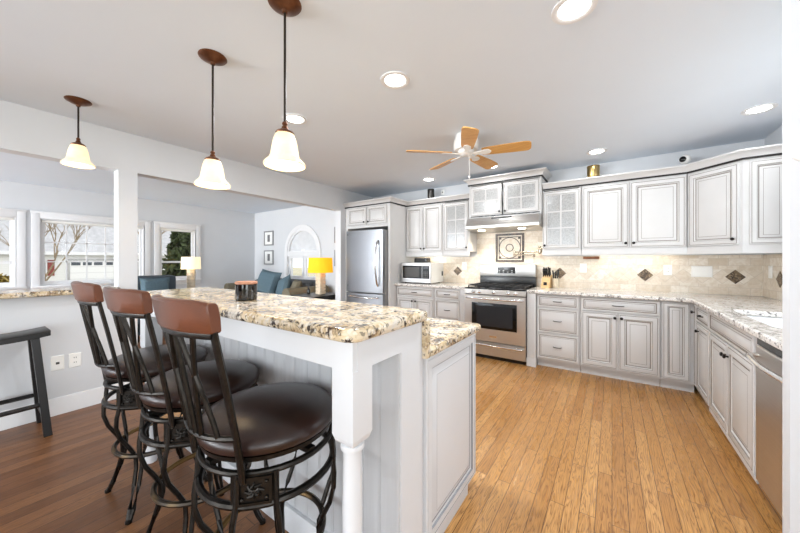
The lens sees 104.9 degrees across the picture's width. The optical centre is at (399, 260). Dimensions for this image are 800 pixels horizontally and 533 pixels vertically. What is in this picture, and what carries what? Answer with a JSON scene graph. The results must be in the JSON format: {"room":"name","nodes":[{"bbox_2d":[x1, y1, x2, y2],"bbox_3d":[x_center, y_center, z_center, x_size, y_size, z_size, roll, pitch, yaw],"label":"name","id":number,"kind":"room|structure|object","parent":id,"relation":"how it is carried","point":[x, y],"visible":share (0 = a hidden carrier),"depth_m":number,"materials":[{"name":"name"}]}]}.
{"room":"kitchen","nodes":[
{"label":"kitchen","id":0,"kind":"room"},
{"bbox_2d":[0,180,254,289],"bbox_3d":[-7.017,0.035,3.247,0.140,2.470,11.380,0,0,35],"label":"wall","id":1,"kind":"structure","parent":0,"point":[227,237],"depth_m":6.57,"materials":[{"name":"grey paint"}]},
{"bbox_2d":[0,208,26,290],"bbox_3d":[-6.175,-0.138,4.406,0.210,1.295,1.045,0,0,35],"label":"window","id":2,"kind":"structure","parent":1,"relation":"in","point":[16,218],"depth_m":4.73,"materials":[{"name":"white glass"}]},
{"bbox_2d":[0,217,13,219],"bbox_3d":[-6.167,-0.633,4.401,0.040,0.037,0.805,0,0,35],"label":"roller blind","id":3,"kind":"object","parent":2,"relation":"attached to","point":[1,218],"depth_m":4.66,"materials":[{"name":"white fabric"}]},
{"bbox_2d":[30,210,150,288],"bbox_3d":[-5.422,-0.138,5.498,0.210,1.295,1.538,0,0,35],"label":"window","id":4,"kind":"structure","parent":1,"relation":"in","point":[38,218],"depth_m":5.20,"materials":[{"name":"white wood"}]},
{"bbox_2d":[41,220,142,228],"bbox_3d":[-5.414,-0.633,5.493,0.040,0.037,1.298,0,0,35],"label":"roller blind","id":5,"kind":"object","parent":4,"relation":"attached to","point":[70,222],"depth_m":5.33,"materials":[{"name":"white fabric"}]},
{"bbox_2d":[153,221,201,284],"bbox_3d":[-4.718,-0.138,6.520,0.210,1.295,0.855,0,0,35],"label":"window","id":6,"kind":"structure","parent":1,"relation":"in","point":[159,226],"depth_m":6.46,"materials":[{"name":"white wood"}]},
{"bbox_2d":[160,228,193,231],"bbox_3d":[-4.710,-0.633,6.514,0.040,0.037,0.620,0,0,35],"label":"roller blind","id":7,"kind":"object","parent":6,"relation":"attached to","point":[161,229],"depth_m":6.51,"materials":[{"name":"white fabric"}]},
{"bbox_2d":[0,100,372,411],"bbox_3d":[-3.844,0.035,1.163,0.130,2.470,11.550,0,0,35],"label":"wall","id":8,"kind":"structure","parent":0,"point":[24,130],"depth_m":2.74,"materials":[{"name":"grey paint"}]},
{"bbox_2d":[51,355,63,370],"bbox_3d":[-2.817,0.845,2.530,0.009,0.118,0.075,0,0,35],"label":"wall outlet","id":9,"kind":"object","parent":8,"relation":"attached to","point":[57,362],"visible":1,"depth_m":2.53,"materials":[{"name":"white plastic"}]},
{"bbox_2d":[0,285,120,298],"bbox_3d":[-4.901,0.264,-0.352,0.350,0.042,7.858,0,0,35],"label":"granite ledge","id":10,"kind":"object","parent":8,"relation":"on","point":[10,294],"visible":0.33,"depth_m":2.40,"materials":[{"name":"beige stone"}]},
{"bbox_2d":[0,382,129,430],"bbox_3d":[-4.791,1.200,-0.339,0.016,0.140,8.003,0,0,35],"label":"baseboard","id":11,"kind":"structure","parent":8,"relation":"attached to","point":[68,403],"depth_m":2.55,"materials":[{"name":"white wood"}]},
{"bbox_2d":[69,352,80,367],"bbox_3d":[-2.760,0.847,2.612,0.009,0.118,0.075,0,0,35],"label":"wall outlet","id":12,"kind":"object","parent":8,"relation":"attached to","point":[74,358],"visible":1,"depth_m":2.61,"materials":[{"name":"white plastic"}]},
{"bbox_2d":[255,206,334,292],"bbox_3d":[-2.241,0.035,6.950,3.800,2.470,0.140,0,0,35],"label":"wall","id":13,"kind":"structure","parent":0,"point":[282,222],"depth_m":7.13,"materials":[{"name":"grey paint"}]},
{"bbox_2d":[264,250,273,264],"bbox_3d":[-3.210,-0.070,7.518,0.380,0.350,0.022,0,0,35],"label":"framed picture","id":14,"kind":"object","parent":13,"relation":"attached to","point":[268,254],"visible":1,"depth_m":7.50,"materials":[{"name":"white paper"}]},
{"bbox_2d":[264,231,273,245],"bbox_3d":[-3.210,-0.537,7.518,0.380,0.355,0.022,0,0,35],"label":"framed picture","id":15,"kind":"object","parent":13,"relation":"attached to","point":[268,235],"visible":1,"depth_m":7.50,"materials":[{"name":"silver metal"}]},
{"bbox_2d":[284,225,320,279],"bbox_3d":[-2.152,-0.175,6.816,1.260,1.220,0.180,0,0,35],"label":"window","id":16,"kind":"structure","parent":13,"relation":"in","point":[301,238],"depth_m":6.84,"materials":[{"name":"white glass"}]},
{"bbox_2d":[290,231,316,250],"bbox_3d":[-2.140,-0.427,6.832,0.960,0.445,0.035,0,0,35],"label":"shade","id":17,"kind":"object","parent":16,"relation":"attached to","point":[299,240],"depth_m":6.82,"materials":[{"name":"white fabric"}]},
{"bbox_2d":[293,267,315,275],"bbox_3d":[-21.861,2.220,21.145,120.000,0.100,110.000,0,0,35],"label":"ground","id":18,"kind":"structure","parent":0,"point":[297,271],"depth_m":54.70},
{"bbox_2d":[0,273,8,282],"bbox_3d":[-11.666,1.240,8.679,1.947,1.860,1.958,0,0,35],"label":"bush","id":19,"kind":"object","parent":18,"relation":"on","point":[3,279],"visible":0.09,"depth_m":8.84,"materials":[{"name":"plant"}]},
{"bbox_2d":[0,223,91,280],"bbox_3d":[-12.867,-0.354,11.319,3.415,5.054,1.966,0,0,-44],"label":"bare tree","id":20,"kind":"object","parent":18,"relation":"on","point":[55,225],"visible":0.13,"depth_m":11.51,"materials":[{"name":"brown plant"}]},
{"bbox_2d":[0,220,171,280],"bbox_3d":[-30.739,-0.870,29.391,8.820,6.080,17.300,0,0,35],"label":"neighbor house","id":21,"kind":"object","parent":18,"relation":"on","point":[75,270],"visible":0.38,"depth_m":26.92,"materials":[{"name":"white"}]},
{"bbox_2d":[47,260,54,275],"bbox_3d":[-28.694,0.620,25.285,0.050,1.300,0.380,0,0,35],"label":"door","id":22,"kind":"structure","parent":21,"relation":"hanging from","point":[49,264],"depth_m":25.24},
{"bbox_2d":[162,231,190,275],"bbox_3d":[-8.474,-0.265,12.360,2.447,4.870,2.434,0,0,2],"label":"evergreen tree","id":23,"kind":"object","parent":18,"relation":"on","point":[179,246],"visible":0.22,"depth_m":11.80,"materials":[{"name":"green plant"}]},
{"bbox_2d":[0,0,781,213],"bbox_3d":[-3.264,-1.250,0.823,8.990,0.100,11.650,0,0,35],"label":"ceiling","id":24,"kind":"structure","parent":0,"point":[631,79],"depth_m":2.03,"materials":[{"name":"paint"}]},
{"bbox_2d":[60,95,95,168],"bbox_3d":[-2.416,-0.956,2.309,0.186,0.488,0.186,0,0,35],"label":"pendant lamp","id":25,"kind":"object","parent":24,"relation":"hanging from","point":[77,156],"visible":1,"depth_m":2.29,"materials":[{"name":"white glass"}]},
{"bbox_2d":[194,48,230,188],"bbox_3d":[-1.105,-0.820,1.815,0.186,0.761,0.186,0,0,35],"label":"pendant lamp","id":26,"kind":"object","parent":24,"relation":"hanging from","point":[212,176],"visible":1,"depth_m":1.79,"materials":[{"name":"white glass"}]},
{"bbox_2d":[263,0,305,171],"bbox_3d":[-0.537,-0.820,1.434,0.186,0.761,0.186,0,0,35],"label":"pendant lamp","id":27,"kind":"object","parent":24,"relation":"hanging from","point":[284,155],"visible":1,"depth_m":1.42,"materials":[{"name":"white glass"}]},
{"bbox_2d":[283,114,306,124],"bbox_3d":[-0.891,-1.194,2.611,0.196,0.009,0.196,0,0,35],"label":"recessed light","id":28,"kind":"object","parent":24,"relation":"in","point":[296,119],"visible":0.94,"depth_m":2.61,"materials":[{"name":"white plastic"}]},
{"bbox_2d":[380,71,409,88],"bbox_3d":[-0.033,-1.194,2.046,0.196,0.009,0.196,0,0,35],"label":"recessed light","id":29,"kind":"object","parent":24,"relation":"in","point":[392,79],"visible":1,"depth_m":2.04,"materials":[{"name":"white plastic"}]},
{"bbox_2d":[422,178,434,181],"bbox_3d":[0.427,-1.194,4.564,0.196,0.009,0.196,0,0,35],"label":"recessed light","id":30,"kind":"object","parent":24,"relation":"in","point":[424,179],"visible":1,"depth_m":4.55,"materials":[{"name":"white plastic"}]},
{"bbox_2d":[406,126,530,178],"bbox_3d":[0.663,-0.985,2.952,1.095,0.430,1.112,0,0,35],"label":"ceiling fan","id":31,"kind":"object","parent":24,"relation":"hanging from","point":[466,143],"visible":1,"depth_m":2.86,"materials":[{"name":"brown wood"}]},
{"bbox_2d":[551,0,597,24],"bbox_3d":[0.828,-1.194,1.463,0.196,0.009,0.196,0,0,35],"label":"recessed light","id":32,"kind":"object","parent":24,"relation":"in","point":[565,12],"visible":1,"depth_m":1.47,"materials":[{"name":"white plastic"}]},
{"bbox_2d":[586,148,606,154],"bbox_3d":[2.168,-1.194,3.388,0.196,0.009,0.196,0,0,35],"label":"recessed light","id":33,"kind":"object","parent":24,"relation":"in","point":[600,150],"visible":1,"depth_m":3.38,"materials":[{"name":"white plastic"}]},
{"bbox_2d":[741,103,778,114],"bbox_3d":[2.847,-1.194,2.439,0.196,0.009,0.196,0,0,35],"label":"recessed light","id":34,"kind":"object","parent":24,"relation":"in","point":[761,108],"visible":1,"depth_m":2.43,"materials":[{"name":"white plastic"}]},
{"bbox_2d":[0,331,781,532],"bbox_3d":[-3.264,1.300,0.823,8.990,0.060,11.650,0,0,35],"label":"floor","id":35,"kind":"structure","parent":0,"point":[558,450],"depth_m":1.86,"materials":[{"name":"brown wood"}]},
{"bbox_2d":[0,326,52,437],"bbox_3d":[-2.831,0.892,2.112,0.368,0.757,0.552,0,0,35],"label":"backless stool","id":36,"kind":"object","parent":35,"relation":"on","point":[32,336],"visible":1,"depth_m":2.22,"materials":[{"name":"black paint"}]},
{"bbox_2d":[71,281,207,524],"bbox_3d":[-1.384,0.687,1.685,0.467,1.166,0.573,0,0,30],"label":"bar stool","id":37,"kind":"object","parent":35,"relation":"on","point":[114,371],"visible":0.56,"depth_m":1.51,"materials":[{"name":"grey metal"}]},
{"bbox_2d":[138,275,175,342],"bbox_3d":[-4.165,0.770,5.216,0.920,1.000,0.860,0,0,35],"label":"armchair","id":38,"kind":"object","parent":35,"relation":"on","point":[172,282],"visible":0.02,"depth_m":5.46,"materials":[{"name":"blue fabric"}]},
{"bbox_2d":[140,277,169,290],"bbox_3d":[-4.179,0.525,5.250,0.178,0.460,0.420,0,0,35],"label":"throw pillow","id":39,"kind":"object","parent":38,"relation":"on","point":[157,283],"visible":0.46,"depth_m":5.18,"materials":[{"name":"teal fabric"}]},
{"bbox_2d":[103,286,265,532],"bbox_3d":[-0.929,0.687,1.378,0.467,1.166,0.573,0,0,26],"label":"bar stool","id":40,"kind":"object","parent":35,"relation":"on","point":[159,395],"visible":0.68,"depth_m":1.22,"materials":[{"name":"grey metal"}]},
{"bbox_2d":[151,294,336,532],"bbox_3d":[-0.505,0.687,1.086,0.467,1.166,0.573,0,0,37],"label":"bar stool","id":41,"kind":"object","parent":35,"relation":"on","point":[265,422],"visible":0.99,"depth_m":0.93,"materials":[{"name":"brown leather"}]},
{"bbox_2d":[224,278,328,295],"bbox_3d":[-2.634,0.840,6.468,2.330,0.860,0.940,0,0,35],"label":"sofa","id":42,"kind":"object","parent":35,"relation":"on","point":[312,283],"visible":0.16,"depth_m":6.03,"materials":[{"name":"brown fabric"}]},
{"bbox_2d":[257,269,281,293],"bbox_3d":[-2.757,0.470,6.395,0.625,0.583,0.298,0,0,25],"label":"throw pillow","id":43,"kind":"object","parent":42,"relation":"on","point":[267,280],"visible":0.73,"depth_m":6.29,"materials":[{"name":"teal fabric"}]},
{"bbox_2d":[275,275,290,294],"bbox_3d":[-2.324,0.540,6.108,0.528,0.526,0.234,0,0,43],"label":"throw pillow","id":44,"kind":"object","parent":42,"relation":"on","point":[284,283],"visible":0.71,"depth_m":6.02,"materials":[{"name":"teal fabric"}]},
{"bbox_2d":[290,279,301,287],"bbox_3d":[-2.027,0.570,5.940,0.244,0.406,0.230,0,0,-26],"label":"throw pillow","id":45,"kind":"object","parent":42,"relation":"on","point":[296,283],"visible":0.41,"depth_m":5.88,"materials":[{"name":"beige fabric"}]},
{"bbox_2d":[290,281,312,286],"bbox_3d":[-2.153,0.620,6.343,0.905,0.380,0.200,0,0,35],"label":"cushion","id":46,"kind":"object","parent":42,"relation":"on","point":[304,283],"depth_m":6.10,"materials":[{"name":"grey fabric"}]},
{"bbox_2d":[140,304,475,532],"bbox_3d":[-0.598,0.756,1.851,1.835,1.028,1.041,0,0,35],"label":"kitchen island","id":47,"kind":"object","parent":35,"relation":"on","point":[404,422],"visible":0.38,"depth_m":1.20,"materials":[{"name":"white paint"}]},
{"bbox_2d":[148,287,427,342],"bbox_3d":[-0.793,0.221,1.598,1.920,0.041,0.460,0,0,35],"label":"island countertop","id":48,"kind":"structure","parent":47,"relation":"on","point":[340,321],"depth_m":1.17,"materials":[{"name":"beige stone"}]},
{"bbox_2d":[235,281,257,300],"bbox_3d":[-0.773,0.152,1.547,0.104,0.094,0.104,0,0,35],"label":"candle jar","id":49,"kind":"object","parent":48,"relation":"on","point":[244,290],"visible":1,"depth_m":1.50,"materials":[{"name":"black glass"}]},
{"bbox_2d":[422,317,480,358],"bbox_3d":[-0.494,0.318,2.014,1.900,0.152,0.626,0,0,35],"label":"island countertop","id":50,"kind":"structure","parent":47,"relation":"on","point":[438,335],"depth_m":1.48,"materials":[{"name":"beige stone"}]},
{"bbox_2d":[291,292,334,299],"bbox_3d":[-1.464,0.932,5.382,0.600,0.675,0.600,0,0,35],"label":"end table","id":51,"kind":"object","parent":35,"relation":"on","point":[329,296],"visible":0.27,"depth_m":5.25,"materials":[{"name":"black paint"}]},
{"bbox_2d":[308,258,332,293],"bbox_3d":[-1.397,0.274,5.409,0.430,0.638,0.430,0,0,35],"label":"table lamp","id":52,"kind":"object","parent":51,"relation":"on","point":[320,266],"visible":1,"depth_m":5.28,"materials":[{"name":"yellow fabric"}]},
{"bbox_2d":[346,229,387,305],"bbox_3d":[-0.373,0.398,5.156,0.763,1.745,0.934,0,0,35],"label":"refrigerator","id":53,"kind":"object","parent":35,"relation":"on","point":[366,250],"visible":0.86,"depth_m":4.78,"materials":[{"name":"silver metal"}]},
{"bbox_2d":[345,203,415,306],"bbox_3d":[-0.344,0.188,5.276,0.956,2.165,0.797,0,0,35],"label":"refrigerator surround","id":54,"kind":"object","parent":35,"relation":"on","point":[391,217],"visible":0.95,"depth_m":4.89,"materials":[{"name":"paint"}]},
{"bbox_2d":[397,286,434,317],"bbox_3d":[0.373,0.833,4.876,0.670,0.874,0.638,0,0,35],"label":"base cabinet","id":55,"kind":"object","parent":35,"relation":"on","point":[423,298],"visible":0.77,"depth_m":4.61,"materials":[{"name":"paint"}]},
{"bbox_2d":[395,282,473,288],"bbox_3d":[0.581,0.375,4.736,1.180,0.038,0.637,0,0,35],"label":"countertop","id":56,"kind":"structure","parent":55,"relation":"on","point":[449,285],"depth_m":4.52,"materials":[{"name":"grey stone"}]},
{"bbox_2d":[401,263,442,283],"bbox_3d":[0.361,0.197,4.905,0.536,0.318,0.434,0,0,35],"label":"microwave","id":57,"kind":"object","parent":56,"relation":"on","point":[429,273],"visible":0.98,"depth_m":4.73,"materials":[{"name":"white plastic"}]},
{"bbox_2d":[414,258,429,262],"bbox_3d":[0.364,0.001,5.012,0.230,0.072,0.133,0,0,35],"label":"radio","id":58,"kind":"object","parent":57,"relation":"on","point":[416,260],"visible":1,"depth_m":4.96,"materials":[{"name":"silver plastic"}]},
{"bbox_2d":[415,259,424,261],"bbox_3d":[0.328,0.000,4.959,0.190,0.044,0.004,0,0,35],"label":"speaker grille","id":59,"kind":"object","parent":58,"relation":"attached to","point":[416,260],"depth_m":4.96,"materials":[{"name":"black metal"}]},
{"bbox_2d":[435,288,459,320],"bbox_3d":[0.824,0.833,4.565,0.415,0.874,0.638,0,0,35],"label":"base cabinet","id":60,"kind":"object","parent":35,"relation":"on","point":[447,301],"visible":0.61,"depth_m":4.33,"materials":[{"name":"paint"}]},
{"bbox_2d":[460,289,465,321],"bbox_3d":[1.029,0.832,4.419,0.086,0.872,0.635,0,0,35],"label":"pilaster","id":61,"kind":"object","parent":35,"relation":"on","point":[462,291],"visible":0.23,"depth_m":4.16,"materials":[{"name":"paint"}]},
{"bbox_2d":[465,264,536,364],"bbox_3d":[1.349,0.664,4.128,0.770,1.212,0.732,0,0,35],"label":"range","id":62,"kind":"object","parent":35,"relation":"on","point":[498,303],"visible":0.98,"depth_m":3.90,"materials":[{"name":"silver metal"}]},
{"bbox_2d":[465,282,533,291],"bbox_3d":[1.344,0.349,4.120,0.770,0.048,0.570,0,0,35],"label":"cooktop","id":63,"kind":"object","parent":62,"relation":"in","point":[482,286],"depth_m":4.03,"materials":[{"name":"metal"}]},
{"bbox_2d":[526,293,537,366],"bbox_3d":[1.743,0.832,3.927,0.105,0.872,0.635,0,0,35],"label":"pilaster","id":64,"kind":"object","parent":35,"relation":"on","point":[531,360],"visible":0.66,"depth_m":3.67,"materials":[{"name":"paint"}]},
{"bbox_2d":[537,294,580,371],"bbox_3d":[1.973,0.833,3.773,0.445,0.874,0.638,0,0,35],"label":"base cabinet","id":65,"kind":"object","parent":35,"relation":"on","point":[558,316],"visible":0.98,"depth_m":3.54,"materials":[{"name":"paint"}]},
{"bbox_2d":[580,296,660,385],"bbox_3d":[2.442,0.833,3.450,0.685,0.874,0.638,0,0,35],"label":"base cabinet","id":66,"kind":"object","parent":35,"relation":"on","point":[620,338],"visible":0.98,"depth_m":3.20,"materials":[{"name":"paint"}]},
{"bbox_2d":[660,301,693,392],"bbox_3d":[2.840,0.833,3.195,0.248,0.874,0.605,0,0,35],"label":"base cabinet","id":67,"kind":"object","parent":35,"relation":"on","point":[677,322],"visible":0.9,"depth_m":2.96,"materials":[{"name":"paint"}]},
{"bbox_2d":[690,304,697,386],"bbox_3d":[2.970,0.833,2.691,0.635,0.874,0.112,0,0,35],"label":"base cabinet","id":68,"kind":"object","parent":35,"relation":"on","point":[691,311],"visible":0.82,"depth_m":2.85,"materials":[{"name":"paint"}]},
{"bbox_2d":[709,312,758,483],"bbox_3d":[2.404,0.833,1.871,0.635,0.874,0.970,0,0,35],"label":"base cabinet","id":69,"kind":"object","parent":35,"relation":"on","point":[732,376],"visible":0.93,"depth_m":1.94,"materials":[{"name":"paint"}]},
{"bbox_2d":[527,286,781,350],"bbox_3d":[1.966,0.375,2.506,2.082,0.038,2.737,0,0,35],"label":"countertop","id":70,"kind":"structure","parent":69,"relation":"on","point":[733,309],"depth_m":2.59,"materials":[{"name":"grey stone"}]},
{"bbox_2d":[541,275,552,287],"bbox_3d":[1.910,0.274,4.004,0.100,0.164,0.168,0,0,41],"label":"knife block","id":71,"kind":"object","parent":70,"relation":"on","point":[546,282],"visible":0.87,"depth_m":3.96,"materials":[{"name":"brown wood"}]},
{"bbox_2d":[552,278,558,287],"bbox_3d":[2.015,0.294,3.979,0.084,0.122,0.084,0,0,35],"label":"utensil crock","id":72,"kind":"object","parent":70,"relation":"on","point":[555,282],"visible":0.99,"depth_m":3.94,"materials":[{"name":"beige ceramic"}]},
{"bbox_2d":[748,316,781,327],"bbox_3d":[2.345,0.483,1.815,0.420,0.174,0.790,0,0,35],"label":"sink","id":73,"kind":"object","parent":70,"relation":"in","point":[774,322],"visible":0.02,"depth_m":2.12,"materials":[{"name":"white ceramic"}]},
{"bbox_2d":[694,305,774,405],"bbox_3d":[2.808,0.833,2.458,0.638,0.874,0.445,0,0,35],"label":"base cabinet","id":74,"kind":"object","parent":35,"relation":"on","point":[702,330],"visible":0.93,"depth_m":2.61,"materials":[{"name":"paint"}]},
{"bbox_2d":[745,338,781,516],"bbox_3d":[1.930,0.834,1.235,0.664,0.872,0.595,0,0,35],"label":"dishwasher","id":75,"kind":"object","parent":35,"relation":"on","point":[768,360],"visible":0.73,"depth_m":1.48,"materials":[{"name":"silver metal"}]},
{"bbox_3d":[-4.070,0.925,5.988,0.490,0.690,0.490,0,0,35],"label":"side table","id":76,"kind":"object","parent":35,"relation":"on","visible":0},
{"bbox_2d":[181,257,200,287],"bbox_3d":[-4.070,0.257,5.988,0.330,0.644,0.330,0,0,35],"label":"table lamp","id":77,"kind":"object","parent":76,"relation":"on","point":[189,263],"visible":0.93,"depth_m":5.92,"materials":[{"name":"white fabric"}]},
{"bbox_2d":[373,139,763,282],"bbox_3d":[1.567,0.035,4.519,5.230,2.470,0.120,0,0,35],"label":"wall","id":78,"kind":"structure","parent":0,"point":[669,159],"depth_m":3.66,"materials":[{"name":"grey paint"}]},
{"bbox_2d":[343,193,468,208],"bbox_3d":[0.110,-0.923,4.956,2.065,0.084,0.795,0,0,35],"label":"crown molding","id":79,"kind":"structure","parent":78,"relation":"attached to","point":[465,196],"depth_m":4.81,"materials":[{"name":"paint"}]},
{"bbox_2d":[427,189,434,197],"bbox_3d":[0.499,-1.053,4.952,0.114,0.175,0.114,0,0,35],"label":"canister","id":80,"kind":"object","parent":79,"relation":"on","point":[430,192],"visible":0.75,"depth_m":4.90,"materials":[{"name":"black metal"}]},
{"bbox_2d":[406,203,442,256],"bbox_3d":[0.452,-0.477,4.989,0.670,0.835,0.348,0,0,35],"label":"upper cabinet","id":81,"kind":"object","parent":78,"relation":"attached to","point":[424,223],"visible":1,"depth_m":4.86,"materials":[{"name":"paint"}]},
{"bbox_2d":[443,200,476,255],"bbox_3d":[0.905,-0.477,4.677,0.420,0.835,0.348,0,0,35],"label":"upper cabinet","id":82,"kind":"object","parent":78,"relation":"attached to","point":[457,240],"visible":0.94,"depth_m":4.57,"materials":[{"name":"paint"}]},
{"bbox_2d":[469,176,545,218],"bbox_3d":[1.468,-0.825,4.246,0.947,0.480,0.418,0,0,35],"label":"upper cabinet","id":83,"kind":"object","parent":78,"relation":"attached to","point":[521,196],"visible":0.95,"depth_m":4.08,"materials":[{"name":"paint"}]},
{"bbox_2d":[466,213,542,233],"bbox_3d":[1.441,-0.494,4.205,0.942,0.178,0.500,0,0,35],"label":"range hood","id":84,"kind":"object","parent":83,"relation":"attached to","point":[525,222],"visible":0.99,"depth_m":4.03,"materials":[{"name":"metal"}]},
{"bbox_2d":[463,167,551,186],"bbox_3d":[1.466,-1.095,4.244,1.077,0.089,0.442,0,0,35],"label":"crown molding","id":85,"kind":"structure","parent":83,"relation":"attached to","point":[544,172],"depth_m":4.04,"materials":[{"name":"paint"}]},
{"bbox_2d":[542,186,581,255],"bbox_3d":[2.054,-0.477,3.885,0.424,0.835,0.348,0,0,35],"label":"upper cabinet","id":86,"kind":"object","parent":78,"relation":"attached to","point":[562,208],"visible":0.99,"depth_m":3.77,"materials":[{"name":"paint"}]},
{"bbox_2d":[416,230,762,295],"bbox_3d":[1.935,-0.117,4.178,4.033,0.946,0.023,0,0,35],"label":"tile backsplash","id":87,"kind":"structure","parent":78,"relation":"attached to","point":[732,274],"depth_m":3.70,"materials":[{"name":"tile"}]},
{"bbox_2d":[462,262,466,269],"bbox_3d":[1.006,0.085,4.815,0.075,0.118,0.009,0,0,35],"label":"wall outlet","id":88,"kind":"object","parent":87,"relation":"attached to","point":[464,264],"visible":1,"depth_m":4.81,"materials":[{"name":"white plastic"}]},
{"bbox_2d":[513,246,542,262],"bbox_3d":[1.744,-0.075,4.192,0.388,0.230,0.150,0,0,24],"label":"pot filler","id":89,"kind":"object","parent":87,"relation":"attached to","point":[540,249],"visible":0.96,"depth_m":4.18,"materials":[{"name":"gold metal"}]},
{"bbox_2d":[580,263,586,272],"bbox_3d":[2.327,0.098,3.904,0.075,0.118,0.009,0,0,35],"label":"wall outlet","id":90,"kind":"object","parent":87,"relation":"attached to","point":[583,266],"visible":1,"depth_m":3.90,"materials":[{"name":"white plastic"}]},
{"bbox_2d":[583,256,598,258],"bbox_3d":[2.390,-0.032,3.845,0.170,0.033,0.034,0,0,35],"label":"strip","id":91,"kind":"object","parent":87,"relation":"attached to","point":[584,257],"visible":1,"depth_m":3.83,"materials":[{"name":"brown metal"}]},
{"bbox_2d":[663,265,671,274],"bbox_3d":[2.996,0.110,3.442,0.075,0.118,0.009,0,0,35],"label":"wall outlet","id":92,"kind":"object","parent":87,"relation":"attached to","point":[667,269],"visible":1,"depth_m":3.44,"materials":[{"name":"white plastic"}]},
{"bbox_2d":[691,266,712,276],"bbox_3d":[3.224,0.120,3.285,0.165,0.118,0.010,0,0,35],"label":"wall switch","id":93,"kind":"object","parent":87,"relation":"attached to","point":[696,271],"visible":1,"depth_m":3.28,"materials":[{"name":"white plastic"}]},
{"bbox_2d":[582,174,686,254],"bbox_3d":[2.615,-0.477,3.498,0.929,0.835,0.348,0,0,35],"label":"upper cabinet","id":94,"kind":"object","parent":78,"relation":"attached to","point":[648,216],"visible":1,"depth_m":3.35,"materials":[{"name":"paint"}]},
{"bbox_2d":[764,125,781,300],"bbox_3d":[2.872,0.035,1.876,0.120,2.470,2.750,0,0,35],"label":"wall","id":95,"kind":"structure","parent":0,"point":[775,137],"depth_m":2.85,"materials":[{"name":"grey paint"}]},
{"bbox_2d":[687,155,781,253],"bbox_3d":[3.165,-0.477,2.951,0.612,0.835,0.624,0,0,35],"label":"upper cabinet","id":96,"kind":"object","parent":95,"relation":"attached to","point":[734,207],"visible":0.9,"depth_m":2.73,"materials":[{"name":"paint"}]},
{"bbox_2d":[542,143,781,190],"bbox_3d":[2.600,-0.923,3.318,1.959,0.084,0.665,0,0,35],"label":"crown molding","id":97,"kind":"structure","parent":96,"relation":"attached to","point":[775,149],"depth_m":3.16,"materials":[{"name":"paint"}]},
{"bbox_2d":[587,165,599,176],"bbox_3d":[2.322,-1.048,3.695,0.135,0.165,0.135,0,0,35],"label":"canister","id":98,"kind":"object","parent":97,"relation":"on","point":[592,170],"visible":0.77,"depth_m":3.64,"materials":[{"name":"gold metal"}]},
{"bbox_2d":[679,155,690,164],"bbox_3d":[2.972,-1.032,3.206,0.098,0.134,0.102,0,0,35],"label":"security camera","id":99,"kind":"object","parent":97,"relation":"on","point":[684,159],"visible":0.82,"depth_m":3.18,"materials":[{"name":"white plastic"}]},
{"bbox_2d":[763,254,781,300],"bbox_3d":[3.304,0.150,2.622,0.015,0.411,1.008,0,0,35],"label":"tile backsplash","id":100,"kind":"structure","parent":95,"relation":"attached to","point":[772,287],"depth_m":2.84,"materials":[{"name":"tile"}]},
{"bbox_2d":[768,266,772,277],"bbox_3d":[3.483,0.110,2.895,0.010,0.118,0.075,0,0,35],"label":"wall switch","id":101,"kind":"object","parent":100,"relation":"attached to","point":[770,268],"visible":1,"depth_m":2.88,"materials":[{"name":"white plastic"}]},
{"bbox_2d":[782,0,799,532],"bbox_3d":[1.708,0.035,0.067,1.663,2.470,1.550,0,0,35],"label":"wall","id":102,"kind":"structure","parent":0,"point":[790,9],"depth_m":1.13,"materials":[{"name":"grey paint"}]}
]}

